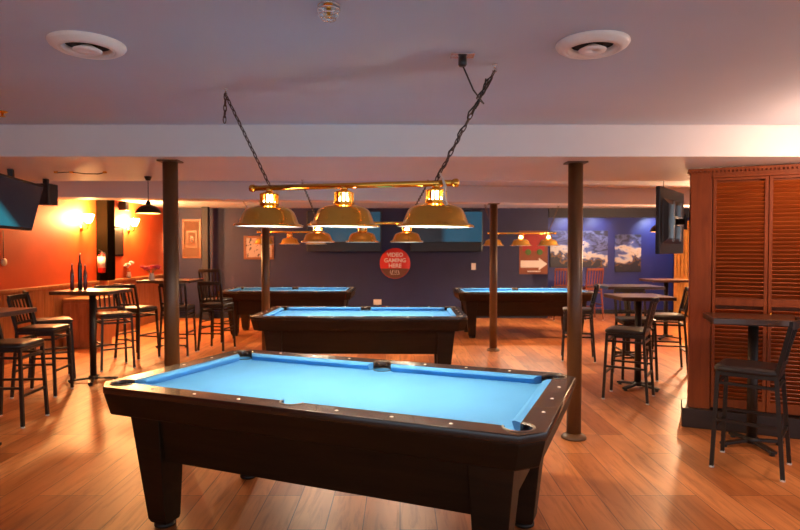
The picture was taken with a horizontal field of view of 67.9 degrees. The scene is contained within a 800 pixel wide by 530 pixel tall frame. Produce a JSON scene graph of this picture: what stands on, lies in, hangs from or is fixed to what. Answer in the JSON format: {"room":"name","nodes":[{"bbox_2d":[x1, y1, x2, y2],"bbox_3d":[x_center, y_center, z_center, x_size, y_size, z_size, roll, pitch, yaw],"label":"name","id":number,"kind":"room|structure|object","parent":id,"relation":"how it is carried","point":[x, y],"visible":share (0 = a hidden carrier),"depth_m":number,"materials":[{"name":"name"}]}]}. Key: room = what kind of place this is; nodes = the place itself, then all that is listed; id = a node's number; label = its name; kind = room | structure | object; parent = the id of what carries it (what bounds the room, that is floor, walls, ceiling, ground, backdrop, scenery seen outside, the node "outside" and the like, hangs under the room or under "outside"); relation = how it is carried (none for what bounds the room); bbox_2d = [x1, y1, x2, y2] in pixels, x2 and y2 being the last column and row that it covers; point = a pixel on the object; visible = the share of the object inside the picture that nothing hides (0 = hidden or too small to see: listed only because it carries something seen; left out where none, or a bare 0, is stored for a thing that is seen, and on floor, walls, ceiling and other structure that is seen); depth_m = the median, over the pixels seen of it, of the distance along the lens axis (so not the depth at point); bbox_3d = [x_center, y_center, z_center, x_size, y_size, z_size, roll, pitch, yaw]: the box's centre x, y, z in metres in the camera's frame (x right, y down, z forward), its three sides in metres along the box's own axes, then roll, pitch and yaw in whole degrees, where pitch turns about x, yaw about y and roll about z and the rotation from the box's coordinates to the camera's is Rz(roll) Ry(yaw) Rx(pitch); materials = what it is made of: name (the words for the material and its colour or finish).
{"room":"games hall","nodes":[
{"label":"games hall","id":0,"kind":"room"},
{"bbox_2d":[0,199,162,294],"bbox_3d":[-5.360,0.170,4.706,0.120,2.480,17.400,0,1,0],"label":"wall","id":1,"kind":"structure","parent":0,"point":[44,255],"depth_m":9.43,"materials":[{"name":"orange paint"}]},
{"bbox_2d":[1,231,6,265],"bbox_3d":[-5.285,-0.224,7.927,0.030,0.469,0.100,0,1,0],"label":"wall thermostat","id":2,"kind":"object","parent":1,"relation":"attached to","point":[3,261],"visible":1,"depth_m":7.92,"materials":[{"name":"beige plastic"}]},
{"bbox_2d":[0,169,42,230],"bbox_3d":[-3.389,-0.592,5.203,0.145,0.553,1.000,0,1,-12],"label":"television","id":3,"kind":"object","parent":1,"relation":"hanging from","point":[19,198],"visible":0.94,"depth_m":5.24,"materials":[{"name":"black plastic"}]},
{"bbox_2d":[36,179,57,205],"bbox_3d":[-3.520,-0.725,5.901,0.150,0.261,0.166,0,1,0],"label":"speaker box","id":4,"kind":"object","parent":1,"relation":"hanging from","point":[49,196],"visible":0.73,"depth_m":5.85,"materials":[{"name":"black plastic"}]},
{"bbox_2d":[39,184,47,203],"bbox_3d":[-3.520,-0.697,5.822,0.130,0.190,0.006,0,1,0],"label":"grille","id":5,"kind":"object","parent":4,"relation":"attached to","point":[44,196],"depth_m":5.82,"materials":[{"name":"black plastic"}]},
{"bbox_2d":[0,281,99,293],"bbox_3d":[-5.268,0.372,7.281,0.065,0.050,6.140,0,1,0],"label":"trim","id":6,"kind":"structure","parent":1,"relation":"attached to","point":[7,291],"depth_m":8.67,"materials":[{"name":"brown wood"}]},
{"bbox_2d":[0,277,163,364],"bbox_3d":[-5.287,0.840,8.819,0.025,0.940,9.192,0,1,0],"label":"wainscoting","id":7,"kind":"structure","parent":1,"relation":"attached to","point":[47,305],"depth_m":9.09,"materials":[{"name":"brown wood"}]},
{"bbox_2d":[80,214,93,231],"bbox_3d":[-5.197,-0.697,9.866,0.205,0.281,0.170,0,1,0],"label":"wall sconce","id":8,"kind":"object","parent":1,"relation":"attached to","point":[88,218],"visible":1,"depth_m":9.83,"materials":[{"name":"white glass"}]},
{"bbox_2d":[96,280,116,336],"bbox_3d":[-5.190,0.768,10.522,0.220,1.000,0.320,0,1,0],"label":"trim","id":9,"kind":"structure","parent":1,"relation":"attached to","point":[109,282],"depth_m":10.49,"materials":[{"name":"brown wood"}]},
{"bbox_2d":[115,226,123,255],"bbox_3d":[-5.287,-0.447,11.142,0.023,0.560,0.400,0,1,0],"label":"wall picture","id":10,"kind":"object","parent":1,"relation":"attached to","point":[119,238],"visible":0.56,"depth_m":11.17,"materials":[{"name":"brown glass"}]},
{"bbox_2d":[118,201,128,210],"bbox_3d":[-5.214,-1.113,11.173,0.168,0.170,0.146,0,1,0],"label":"speaker box","id":11,"kind":"object","parent":1,"relation":"attached to","point":[122,205],"visible":1,"depth_m":11.11,"materials":[{"name":"black plastic"}]},
{"bbox_2d":[119,202,124,209],"bbox_3d":[-5.200,-1.111,11.103,0.120,0.150,0.006,0,1,0],"label":"grille","id":12,"kind":"object","parent":11,"relation":"attached to","point":[121,204],"depth_m":11.10,"materials":[{"name":"black plastic"}]},
{"bbox_2d":[127,219,138,232],"bbox_3d":[-5.197,-0.759,11.585,0.205,0.281,0.170,0,1,0],"label":"wall sconce","id":13,"kind":"object","parent":1,"relation":"attached to","point":[134,222],"visible":1,"depth_m":11.54,"materials":[{"name":"white glass"}]},
{"bbox_2d":[116,274,162,281],"bbox_3d":[-5.240,0.257,12.025,0.120,0.050,2.710,0,1,0],"label":"trim","id":14,"kind":"structure","parent":1,"relation":"attached to","point":[158,275],"depth_m":11.67,"materials":[{"name":"brown wood"}]},
{"bbox_2d":[124,261,133,277],"bbox_3d":[-5.230,0.086,11.457,0.182,0.319,0.162,0,1,-11],"label":"vase","id":15,"kind":"object","parent":14,"relation":"on","point":[127,265],"visible":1,"depth_m":11.44,"materials":[{"name":"white ceramic"}]},
{"bbox_2d":[29,181,689,206],"bbox_3d":[0.622,-1.050,8.885,12.035,0.244,0.380,0,1,-9],"label":"beam","id":16,"kind":"structure","parent":1,"relation":"attached to","point":[69,190],"depth_m":8.55,"materials":[{"name":"paint"}]},
{"bbox_2d":[0,125,799,180],"bbox_3d":[0.650,-0.962,5.278,11.900,0.244,1.560,0,1,0],"label":"beam","id":17,"kind":"structure","parent":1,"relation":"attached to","point":[34,152],"depth_m":4.50,"materials":[{"name":"paint"}]},
{"bbox_2d":[96,200,115,280],"bbox_3d":[-5.200,-0.471,10.492,0.200,1.480,0.280,0,1,0],"label":"wall","id":18,"kind":"structure","parent":0,"point":[105,209],"depth_m":10.36,"materials":[{"name":"paint"}]},
{"bbox_2d":[97,249,105,272],"bbox_3d":[-5.167,-0.068,10.285,0.133,0.404,0.162,-1,2,-36],"label":"fire extinguisher","id":19,"kind":"object","parent":18,"relation":"attached to","point":[101,257],"visible":1,"depth_m":10.24,"materials":[{"name":"metal"}]},
{"bbox_2d":[178,208,547,317],"bbox_3d":[-1.040,-0.044,13.478,8.760,2.480,0.150,0,1,0],"label":"wall","id":20,"kind":"structure","parent":0,"point":[431,278],"depth_m":13.40,"materials":[{"name":"blue paint"}]},
{"bbox_2d":[182,219,201,257],"bbox_3d":[-4.690,-0.592,13.374,0.430,0.880,0.029,0,1,0],"label":"framed picture","id":21,"kind":"object","parent":20,"relation":"attached to","point":[191,228],"visible":1,"depth_m":13.37,"materials":[{"name":"brown wood"}]},
{"bbox_2d":[244,236,273,258],"bbox_3d":[-3.180,-0.392,13.379,0.680,0.530,0.029,0,1,0],"label":"framed picture","id":22,"kind":"object","parent":20,"relation":"attached to","point":[251,251],"visible":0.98,"depth_m":13.38,"materials":[{"name":"brown wood"}]},
{"bbox_2d":[307,211,380,251],"bbox_3d":[-1.250,-0.755,13.300,1.660,0.910,0.169,0,1,0],"label":"television","id":23,"kind":"object","parent":20,"relation":"attached to","point":[340,236],"visible":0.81,"depth_m":13.23,"materials":[{"name":"black plastic"}]},
{"bbox_2d":[179,314,545,317],"bbox_3d":[-0.975,1.148,13.419,8.550,0.100,0.025,0,1,0],"label":"baseboard","id":24,"kind":"structure","parent":20,"relation":"attached to","point":[190,315],"depth_m":13.41,"materials":[{"name":"blue paint"}]},
{"bbox_2d":[373,299,380,304],"bbox_3d":[-0.510,0.838,13.417,0.180,0.120,0.012,0,1,0],"label":"wall outlet","id":25,"kind":"object","parent":20,"relation":"attached to","point":[375,301],"visible":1,"depth_m":13.41,"materials":[{"name":"plastic"}]},
{"bbox_2d":[380,248,409,278],"bbox_3d":[-0.112,-0.037,13.388,0.690,0.690,0.029,0,1,0],"label":"round sign","id":26,"kind":"object","parent":20,"relation":"attached to","point":[394,262],"visible":1,"depth_m":13.38,"materials":[{"name":"red plastic"}]},
{"bbox_2d":[410,211,482,251],"bbox_3d":[1.040,-0.755,13.300,1.620,0.910,0.169,0,1,0],"label":"television","id":27,"kind":"object","parent":20,"relation":"attached to","point":[435,239],"visible":0.77,"depth_m":13.24,"materials":[{"name":"black plastic"}]},
{"bbox_2d":[471,263,475,269],"bbox_3d":[1.660,0.033,13.395,0.100,0.150,0.017,0,1,0],"label":"light switch","id":28,"kind":"object","parent":20,"relation":"attached to","point":[473,265],"visible":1,"depth_m":13.40,"materials":[{"name":"plastic"}]},
{"bbox_2d":[519,231,547,273],"bbox_3d":[3.010,-0.282,13.388,0.640,0.980,0.017,0,1,0],"label":"poster","id":29,"kind":"object","parent":20,"relation":"attached to","point":[533,259],"visible":0.96,"depth_m":13.39,"materials":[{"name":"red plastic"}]},
{"bbox_2d":[548,208,688,217],"bbox_3d":[4.970,-1.178,13.435,3.220,0.210,0.120,0,1,0],"label":"trim","id":30,"kind":"structure","parent":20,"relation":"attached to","point":[562,212],"depth_m":13.38,"materials":[{"name":"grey paint"}]},
{"bbox_2d":[0,0,799,207],"bbox_3d":[0.000,-1.124,5.274,15.000,0.080,18.600,0,1,0],"label":"ceiling","id":31,"kind":"structure","parent":0,"point":[380,62],"depth_m":3.07,"materials":[{"name":"paint"}]},
{"bbox_2d":[0,110,7,116],"bbox_3d":[-2.730,-1.036,4.076,0.068,0.038,0.068,0,1,0],"label":"sprinkler head","id":32,"kind":"object","parent":31,"relation":"attached to","point":[2,112],"visible":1,"depth_m":4.07},
{"bbox_2d":[54,171,106,173],"bbox_3d":[-2.870,-0.827,5.331,0.470,0.028,0.020,0,1,0],"label":"conduit","id":33,"kind":"object","parent":31,"relation":"attached to","point":[54,171],"visible":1,"depth_m":5.33,"materials":[{"name":"black plastic"}]},
{"bbox_2d":[46,30,126,59],"bbox_3d":[-1.440,-1.003,2.736,0.331,0.038,0.331,0,1,0],"label":"ceiling vent","id":34,"kind":"object","parent":31,"relation":"in","point":[81,44],"visible":1,"depth_m":2.69,"materials":[{"name":"white plastic"}]},
{"bbox_2d":[135,176,161,213],"bbox_3d":[-2.420,-0.672,5.705,0.236,0.356,0.236,0,1,0],"label":"pendant lamp","id":35,"kind":"object","parent":31,"relation":"hanging from","point":[148,208],"visible":1,"depth_m":5.65,"materials":[{"name":"brown metal"}]},
{"bbox_2d":[243,202,333,243],"bbox_3d":[-2.050,-0.802,10.934,1.728,0.839,0.400,0,1,0],"label":"light","id":36,"kind":"object","parent":31,"relation":"hanging from","point":[289,240],"visible":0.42,"depth_m":10.88,"materials":[{"name":"gold metal"}]},
{"bbox_2d":[317,1,339,21],"bbox_3d":[-0.277,-0.978,2.307,0.090,0.068,0.090,0,1,0],"label":"sprinkler head","id":37,"kind":"object","parent":31,"relation":"attached to","point":[328,4],"visible":1,"depth_m":2.29},
{"bbox_2d":[223,64,496,228],"bbox_3d":[-0.295,-0.615,3.232,1.620,0.867,0.400,2,2,22],"label":"light","id":38,"kind":"object","parent":31,"relation":"hanging from","point":[436,212],"visible":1,"depth_m":3.13,"materials":[{"name":"gold metal"}]},
{"bbox_2d":[301,180,425,242],"bbox_3d":[-0.433,-0.563,6.546,1.454,0.615,1.184,0,1,0],"label":"light","id":39,"kind":"object","parent":31,"relation":"hanging from","point":[317,236],"visible":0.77,"depth_m":6.82,"materials":[{"name":"gold metal"}]},
{"bbox_2d":[450,52,474,67],"bbox_3d":[0.305,-0.997,2.897,0.115,0.058,0.070,0,1,0],"label":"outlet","id":40,"kind":"object","parent":31,"relation":"attached to","point":[462,57],"visible":1,"depth_m":2.88,"materials":[{"name":"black metal"}]},
{"bbox_2d":[450,52,474,58],"bbox_3d":[0.305,-1.022,2.896,0.115,0.008,0.070,0,1,0],"label":"outlet plate","id":41,"kind":"object","parent":40,"relation":"attached to","point":[454,55],"depth_m":2.88,"materials":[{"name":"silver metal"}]},
{"bbox_2d":[482,205,559,245],"bbox_3d":[2.197,-0.782,10.704,1.434,0.869,0.400,0,1,0],"label":"light","id":42,"kind":"object","parent":31,"relation":"hanging from","point":[548,241],"visible":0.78,"depth_m":10.64,"materials":[{"name":"gold metal"}]},
{"bbox_2d":[555,30,630,59],"bbox_3d":[0.885,-1.002,2.731,0.331,0.038,0.331,0,1,0],"label":"ceiling vent","id":43,"kind":"object","parent":31,"relation":"in","point":[594,44],"visible":1,"depth_m":2.68,"materials":[{"name":"white plastic"}]},
{"bbox_2d":[650,181,663,231],"bbox_3d":[2.900,-0.740,6.534,0.270,0.750,0.270,0,1,0],"label":"pendant lamp","id":44,"kind":"object","parent":31,"relation":"hanging from","point":[653,228],"visible":0.14,"depth_m":6.52,"materials":[{"name":"brown metal"}]},
{"bbox_2d":[0,314,799,529],"bbox_3d":[0.000,1.420,5.336,15.000,0.050,18.600,0,1,0],"label":"floor","id":45,"kind":"structure","parent":0,"point":[76,466],"depth_m":4.14,"materials":[{"name":"brown wood"}]},
{"bbox_2d":[0,307,36,444],"bbox_3d":[-3.340,0.884,4.573,0.740,1.060,0.600,0,1,0],"label":"table","id":46,"kind":"object","parent":45,"relation":"on","point":[4,311],"visible":1,"depth_m":4.68,"materials":[{"name":"brown wood"}]},
{"bbox_2d":[0,324,49,428],"bbox_3d":[-3.488,0.868,5.271,0.508,1.058,0.434,0,1,-3],"label":"bar stool","id":47,"kind":"object","parent":45,"relation":"on","point":[7,345],"visible":1,"depth_m":5.28,"materials":[{"name":"black metal"}]},
{"bbox_2d":[6,293,73,398],"bbox_3d":[-3.838,0.842,6.329,0.508,1.058,0.434,0,1,-6],"label":"bar stool","id":48,"kind":"object","parent":45,"relation":"on","point":[33,330],"visible":0.98,"depth_m":6.24,"materials":[{"name":"black metal"}]},
{"bbox_2d":[22,290,75,378],"bbox_3d":[-4.130,0.826,6.979,0.508,1.058,0.434,-1,2,-37],"label":"bar stool","id":49,"kind":"object","parent":45,"relation":"on","point":[48,320],"visible":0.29,"depth_m":6.96,"materials":[{"name":"black metal"}]},
{"bbox_2d":[62,296,112,348],"bbox_3d":[-4.970,0.907,9.475,0.540,0.775,0.540,0,1,0],"label":"box","id":50,"kind":"object","parent":45,"relation":"on","point":[76,308],"visible":0.67,"depth_m":9.22,"materials":[{"name":"brown wood"}]},
{"bbox_2d":[49,288,131,385],"bbox_3d":[-3.570,0.822,6.902,0.660,1.070,0.600,0,1,0],"label":"table","id":51,"kind":"object","parent":45,"relation":"on","point":[92,292],"visible":0.89,"depth_m":6.87,"materials":[{"name":"black metal"}]},
{"bbox_2d":[70,264,73,289],"bbox_3d":[-3.770,0.134,6.825,0.040,0.310,0.039,0,1,0],"label":"bottle","id":52,"kind":"object","parent":51,"relation":"on","point":[71,271],"visible":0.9,"depth_m":6.81,"materials":[{"name":"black glass"}]},
{"bbox_2d":[78,253,82,289],"bbox_3d":[-3.700,0.073,6.864,0.048,0.430,0.047,0,1,0],"label":"bottle","id":53,"kind":"object","parent":51,"relation":"on","point":[80,287],"visible":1,"depth_m":6.85,"materials":[{"name":"brown glass"}]},
{"bbox_2d":[83,265,86,289],"bbox_3d":[-3.620,0.139,6.825,0.040,0.300,0.039,0,1,0],"label":"bottle","id":54,"kind":"object","parent":51,"relation":"on","point":[84,272],"visible":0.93,"depth_m":6.81,"materials":[{"name":"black glass"}]},
{"bbox_2d":[94,285,135,371],"bbox_3d":[-3.754,0.807,7.772,0.434,1.058,0.508,-1,2,-38],"label":"bar stool","id":55,"kind":"object","parent":45,"relation":"on","point":[110,315],"visible":0.79,"depth_m":7.71,"materials":[{"name":"black metal"}]},
{"bbox_2d":[113,284,158,359],"bbox_3d":[-3.771,0.789,8.486,0.434,1.058,0.508,0,1,18],"label":"bar stool","id":56,"kind":"object","parent":45,"relation":"on","point":[136,309],"visible":0.75,"depth_m":8.35,"materials":[{"name":"black metal"}]},
{"bbox_2d":[156,159,183,366],"bbox_3d":[-1.820,0.292,4.729,0.200,2.236,0.200,0,1,0],"label":"support column","id":57,"kind":"structure","parent":45,"relation":"on","point":[169,166],"depth_m":4.68,"materials":[{"name":"brown metal"}]},
{"bbox_2d":[136,279,203,347],"bbox_3d":[-3.580,0.763,9.301,0.800,1.070,0.660,0,1,0],"label":"table","id":58,"kind":"object","parent":45,"relation":"on","point":[156,281],"visible":0.21,"depth_m":9.01,"materials":[{"name":"brown wood"}]},
{"bbox_2d":[140,264,160,279],"bbox_3d":[-3.812,0.111,9.119,0.303,0.243,0.290,1,2,41],"label":"vase","id":59,"kind":"object","parent":58,"relation":"on","point":[151,275],"visible":1,"depth_m":9.09,"materials":[{"name":"white ceramic"}]},
{"bbox_2d":[158,283,196,357],"bbox_3d":[-3.248,0.785,8.664,0.434,1.058,0.508,0,1,-3],"label":"bar stool","id":60,"kind":"object","parent":45,"relation":"on","point":[185,307],"visible":0.67,"depth_m":8.50,"materials":[{"name":"black metal"}]},
{"bbox_2d":[202,207,210,319],"bbox_3d":[-4.280,-0.035,13.103,0.180,2.480,0.180,0,1,0],"label":"wall post","id":61,"kind":"object","parent":45,"relation":"on","point":[205,210],"visible":0.73,"depth_m":13.03,"materials":[{"name":"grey paint"}]},
{"bbox_2d":[198,269,232,343],"bbox_3d":[-3.088,0.671,9.962,0.434,1.222,0.508,0,1,12],"label":"bar stool","id":62,"kind":"object","parent":45,"relation":"on","point":[225,299],"visible":0.52,"depth_m":9.77,"materials":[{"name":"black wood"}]},
{"bbox_2d":[197,282,235,351],"bbox_3d":[-2.826,0.774,9.124,0.434,1.058,0.508,0,1,9],"label":"bar stool","id":63,"kind":"object","parent":45,"relation":"on","point":[210,303],"visible":1,"depth_m":8.97,"materials":[{"name":"black metal"}]},
{"bbox_2d":[258,200,269,350],"bbox_3d":[-1.930,0.199,8.527,0.200,2.236,0.200,0,1,0],"label":"support column","id":64,"kind":"structure","parent":45,"relation":"on","point":[265,233],"depth_m":8.48,"materials":[{"name":"brown metal"}]},
{"bbox_2d":[218,287,355,335],"bbox_3d":[-2.030,0.849,10.994,2.360,0.816,1.270,0,1,0],"label":"pool table","id":65,"kind":"object","parent":45,"relation":"on","point":[247,301],"visible":0.82,"depth_m":10.50,"materials":[{"name":"laminate"}]},
{"bbox_2d":[244,287,291,289],"bbox_3d":[-2.560,0.455,11.482,0.941,0.041,0.054,0,1,0],"label":"cushion","id":66,"kind":"object","parent":65,"relation":"on","point":[245,288],"depth_m":11.47,"materials":[{"name":"blue fabric"}]},
{"bbox_2d":[298,287,346,289],"bbox_3d":[-1.500,0.455,11.482,0.941,0.041,0.054,0,1,0],"label":"cushion","id":67,"kind":"object","parent":65,"relation":"on","point":[299,288],"depth_m":11.47,"materials":[{"name":"blue fabric"}]},
{"bbox_2d":[103,349,575,529],"bbox_3d":[-0.309,1.037,3.294,2.360,0.816,1.270,1,2,22],"label":"pool table","id":68,"kind":"object","parent":45,"relation":"on","point":[475,441],"visible":1,"depth_m":2.90,"materials":[{"name":"laminate"}]},
{"bbox_2d":[135,354,239,383],"bbox_3d":[-1.274,0.645,3.680,0.054,0.041,0.910,1,2,22],"label":"cushion","id":69,"kind":"object","parent":68,"relation":"on","point":[178,373],"depth_m":3.62,"materials":[{"name":"blue fabric"}]},
{"bbox_2d":[137,383,283,400],"bbox_3d":[-0.988,0.661,3.026,0.941,0.041,0.054,1,2,22],"label":"cushion","id":70,"kind":"object","parent":68,"relation":"on","point":[138,384],"depth_m":2.99,"materials":[{"name":"blue fabric"}]},
{"bbox_2d":[252,353,373,369],"bbox_3d":[-0.611,0.638,3.946,0.941,0.041,0.054,1,2,22],"label":"cushion","id":71,"kind":"object","parent":68,"relation":"on","point":[348,364],"depth_m":3.91,"materials":[{"name":"blue fabric"}]},
{"bbox_2d":[307,402,499,424],"bbox_3d":[-0.007,0.671,2.624,0.941,0.041,0.054,1,2,22],"label":"cushion","id":72,"kind":"object","parent":68,"relation":"on","point":[308,403],"depth_m":2.59,"materials":[{"name":"blue fabric"}]},
{"bbox_2d":[391,364,541,383],"bbox_3d":[0.370,0.648,3.544,0.941,0.041,0.054,1,2,22],"label":"cushion","id":73,"kind":"object","parent":68,"relation":"on","point":[408,369],"depth_m":3.52,"materials":[{"name":"blue fabric"}]},
{"bbox_2d":[512,379,551,430],"bbox_3d":[0.655,0.664,2.890,0.054,0.041,0.910,1,2,22],"label":"cushion","id":74,"kind":"object","parent":68,"relation":"on","point":[519,423],"depth_m":2.71,"materials":[{"name":"blue fabric"}]},
{"bbox_2d":[250,306,467,364],"bbox_3d":[-0.440,0.947,6.985,2.360,0.816,1.270,0,1,1],"label":"pool table","id":75,"kind":"object","parent":45,"relation":"on","point":[293,329],"visible":0.84,"depth_m":6.50,"materials":[{"name":"laminate"}]},
{"bbox_2d":[263,308,283,315],"bbox_3d":[-1.482,0.564,6.990,0.054,0.041,0.910,0,1,1],"label":"cushion","id":76,"kind":"object","parent":75,"relation":"on","point":[277,311],"depth_m":7.01,"materials":[{"name":"blue fabric"}]},
{"bbox_2d":[287,307,360,310],"bbox_3d":[-0.963,0.552,7.480,0.941,0.041,0.054,0,1,1],"label":"cushion","id":77,"kind":"object","parent":75,"relation":"on","point":[288,308],"depth_m":7.46,"materials":[{"name":"blue fabric"}]},
{"bbox_2d":[371,307,444,310],"bbox_3d":[0.097,0.552,7.465,0.941,0.041,0.054,0,1,1],"label":"cushion","id":78,"kind":"object","parent":75,"relation":"on","point":[372,308],"depth_m":7.45,"materials":[{"name":"blue fabric"}]},
{"bbox_2d":[447,308,455,315],"bbox_3d":[0.602,0.565,6.961,0.054,0.041,0.910,0,1,1],"label":"cushion","id":79,"kind":"object","parent":75,"relation":"on","point":[450,311],"depth_m":6.98,"materials":[{"name":"blue fabric"}]},
{"bbox_2d":[487,203,499,351],"bbox_3d":[1.420,0.187,9.027,0.200,2.236,0.200,0,1,0],"label":"support column","id":80,"kind":"structure","parent":45,"relation":"on","point":[493,206],"depth_m":8.98,"materials":[{"name":"brown metal"}]},
{"bbox_2d":[453,288,592,337],"bbox_3d":[2.180,0.855,10.744,2.360,0.816,1.270,0,1,0],"label":"pool table","id":81,"kind":"object","parent":45,"relation":"on","point":[474,301],"visible":0.81,"depth_m":10.27,"materials":[{"name":"laminate"}]},
{"bbox_2d":[463,288,511,289],"bbox_3d":[1.650,0.461,11.232,0.941,0.041,0.054,0,1,0],"label":"cushion","id":82,"kind":"object","parent":81,"relation":"on","point":[463,288],"depth_m":11.21,"materials":[{"name":"blue fabric"}]},
{"bbox_2d":[518,288,566,289],"bbox_3d":[2.710,0.461,11.232,0.941,0.041,0.054,0,1,0],"label":"cushion","id":83,"kind":"object","parent":81,"relation":"on","point":[518,288],"depth_m":11.21,"materials":[{"name":"blue fabric"}]},
{"bbox_2d":[550,268,566,320],"bbox_3d":[3.566,0.635,13.082,0.434,1.142,0.508,0,1,6],"label":"bar stool","id":84,"kind":"object","parent":45,"relation":"on","point":[556,269],"visible":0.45,"depth_m":12.89,"materials":[{"name":"red wood"}]},
{"bbox_2d":[561,161,588,441],"bbox_3d":[1.415,0.290,4.809,0.200,2.236,0.200,0,1,0],"label":"support column","id":85,"kind":"structure","parent":45,"relation":"on","point":[573,433],"depth_m":4.76,"materials":[{"name":"brown metal"}]},
{"bbox_2d":[561,284,599,362],"bbox_3d":[2.517,0.794,8.293,0.508,1.058,0.434,0,1,14],"label":"bar stool","id":86,"kind":"object","parent":45,"relation":"on","point":[585,310],"visible":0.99,"depth_m":8.16,"materials":[{"name":"black metal"}]},
{"bbox_2d":[582,268,603,320],"bbox_3d":[4.224,0.634,13.132,0.434,1.142,0.508,0,1,-6],"label":"bar stool","id":87,"kind":"object","parent":45,"relation":"on","point":[587,287],"visible":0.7,"depth_m":12.94,"materials":[{"name":"red wood"}]},
{"bbox_2d":[601,296,658,404],"bbox_3d":[2.393,0.847,6.133,0.508,1.058,0.434,1,2,31],"label":"bar stool","id":88,"kind":"object","parent":45,"relation":"on","point":[616,331],"visible":1,"depth_m":6.05,"materials":[{"name":"black metal"}]},
{"bbox_2d":[594,284,665,359],"bbox_3d":[3.240,0.804,8.442,0.780,1.030,0.640,0,1,0],"label":"table","id":89,"kind":"object","parent":45,"relation":"on","point":[604,286],"visible":0.44,"depth_m":8.40,"materials":[{"name":"black wood"}]},
{"bbox_2d":[613,288,658,381],"bbox_3d":[2.824,0.822,7.160,0.434,1.058,0.508,0,1,6],"label":"bar stool","id":90,"kind":"object","parent":45,"relation":"on","point":[625,320],"visible":0.72,"depth_m":7.13,"materials":[{"name":"black metal"}]},
{"bbox_2d":[604,293,676,391],"bbox_3d":[2.640,0.850,6.583,0.580,1.030,0.580,0,1,0],"label":"table","id":91,"kind":"object","parent":45,"relation":"on","point":[638,298],"visible":0.97,"depth_m":6.55,"materials":[{"name":"black metal"}]},
{"bbox_2d":[639,278,688,339],"bbox_3d":[4.600,0.760,10.272,0.700,1.030,0.600,0,1,0],"label":"table","id":92,"kind":"object","parent":45,"relation":"on","point":[665,281],"visible":0.84,"depth_m":10.23,"materials":[{"name":"brown wood"}]},
{"bbox_2d":[647,287,687,368],"bbox_3d":[3.417,0.813,7.532,0.508,1.058,0.434,0,1,15],"label":"bar stool","id":93,"kind":"object","parent":45,"relation":"on","point":[663,317],"visible":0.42,"depth_m":7.40,"materials":[{"name":"black metal"}]},
{"bbox_2d":[681,164,799,438],"bbox_3d":[3.578,0.297,4.783,2.350,2.222,0.330,1,2,24],"label":"closet","id":94,"kind":"object","parent":45,"relation":"on","point":[744,222],"visible":0.89,"depth_m":4.99,"materials":[{"name":"red wood"}]},
{"bbox_2d":[655,186,686,253],"bbox_3d":[2.504,-0.391,5.370,0.149,0.580,0.860,1,2,38],"label":"television","id":95,"kind":"object","parent":94,"relation":"attached to","point":[671,220],"visible":1,"depth_m":5.24,"materials":[{"name":"black plastic"}]},
{"bbox_2d":[703,312,799,456],"bbox_3d":[2.745,0.905,4.623,0.640,1.015,0.478,0,1,18],"label":"table","id":96,"kind":"object","parent":45,"relation":"on","point":[753,321],"visible":0.84,"depth_m":4.59,"materials":[{"name":"black wood"}]},
{"bbox_2d":[709,317,799,482],"bbox_3d":[2.505,0.894,4.179,0.508,1.058,0.434,1,2,38],"label":"bar stool","id":97,"kind":"object","parent":45,"relation":"on","point":[769,371],"visible":1,"depth_m":4.11,"materials":[{"name":"black metal"}]},
{"bbox_2d":[548,218,673,309],"bbox_3d":[4.970,-0.066,14.378,3.500,2.480,0.150,0,1,0],"label":"wall","id":98,"kind":"structure","parent":0,"point":[653,265],"depth_m":14.30,"materials":[{"name":"blue paint"}]},
{"bbox_2d":[550,231,607,266],"bbox_3d":[4.300,-0.383,14.274,1.380,0.880,0.039,0,1,0],"label":"print","id":99,"kind":"object","parent":98,"relation":"attached to","point":[595,243],"visible":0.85,"depth_m":14.26,"materials":[{"name":"multicoloured paper"}]},
{"bbox_2d":[615,234,640,271],"bbox_3d":[5.480,-0.283,14.277,0.620,0.900,0.039,0,1,0],"label":"print","id":100,"kind":"object","parent":98,"relation":"attached to","point":[627,246],"visible":1,"depth_m":14.26,"materials":[{"name":"multicoloured paper"}]},
{"bbox_2d":[593,310,672,313],"bbox_3d":[4.970,1.126,14.319,3.220,0.100,0.025,0,1,0],"label":"baseboard","id":101,"kind":"structure","parent":98,"relation":"attached to","point":[596,311],"depth_m":14.30,"materials":[{"name":"blue paint"}]},
{"bbox_2d":[673,219,688,314],"bbox_3d":[6.543,0.056,13.305,0.062,2.168,1.760,0,1,0],"label":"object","id":102,"kind":"structure","parent":0,"point":[681,261],"depth_m":13.75,"materials":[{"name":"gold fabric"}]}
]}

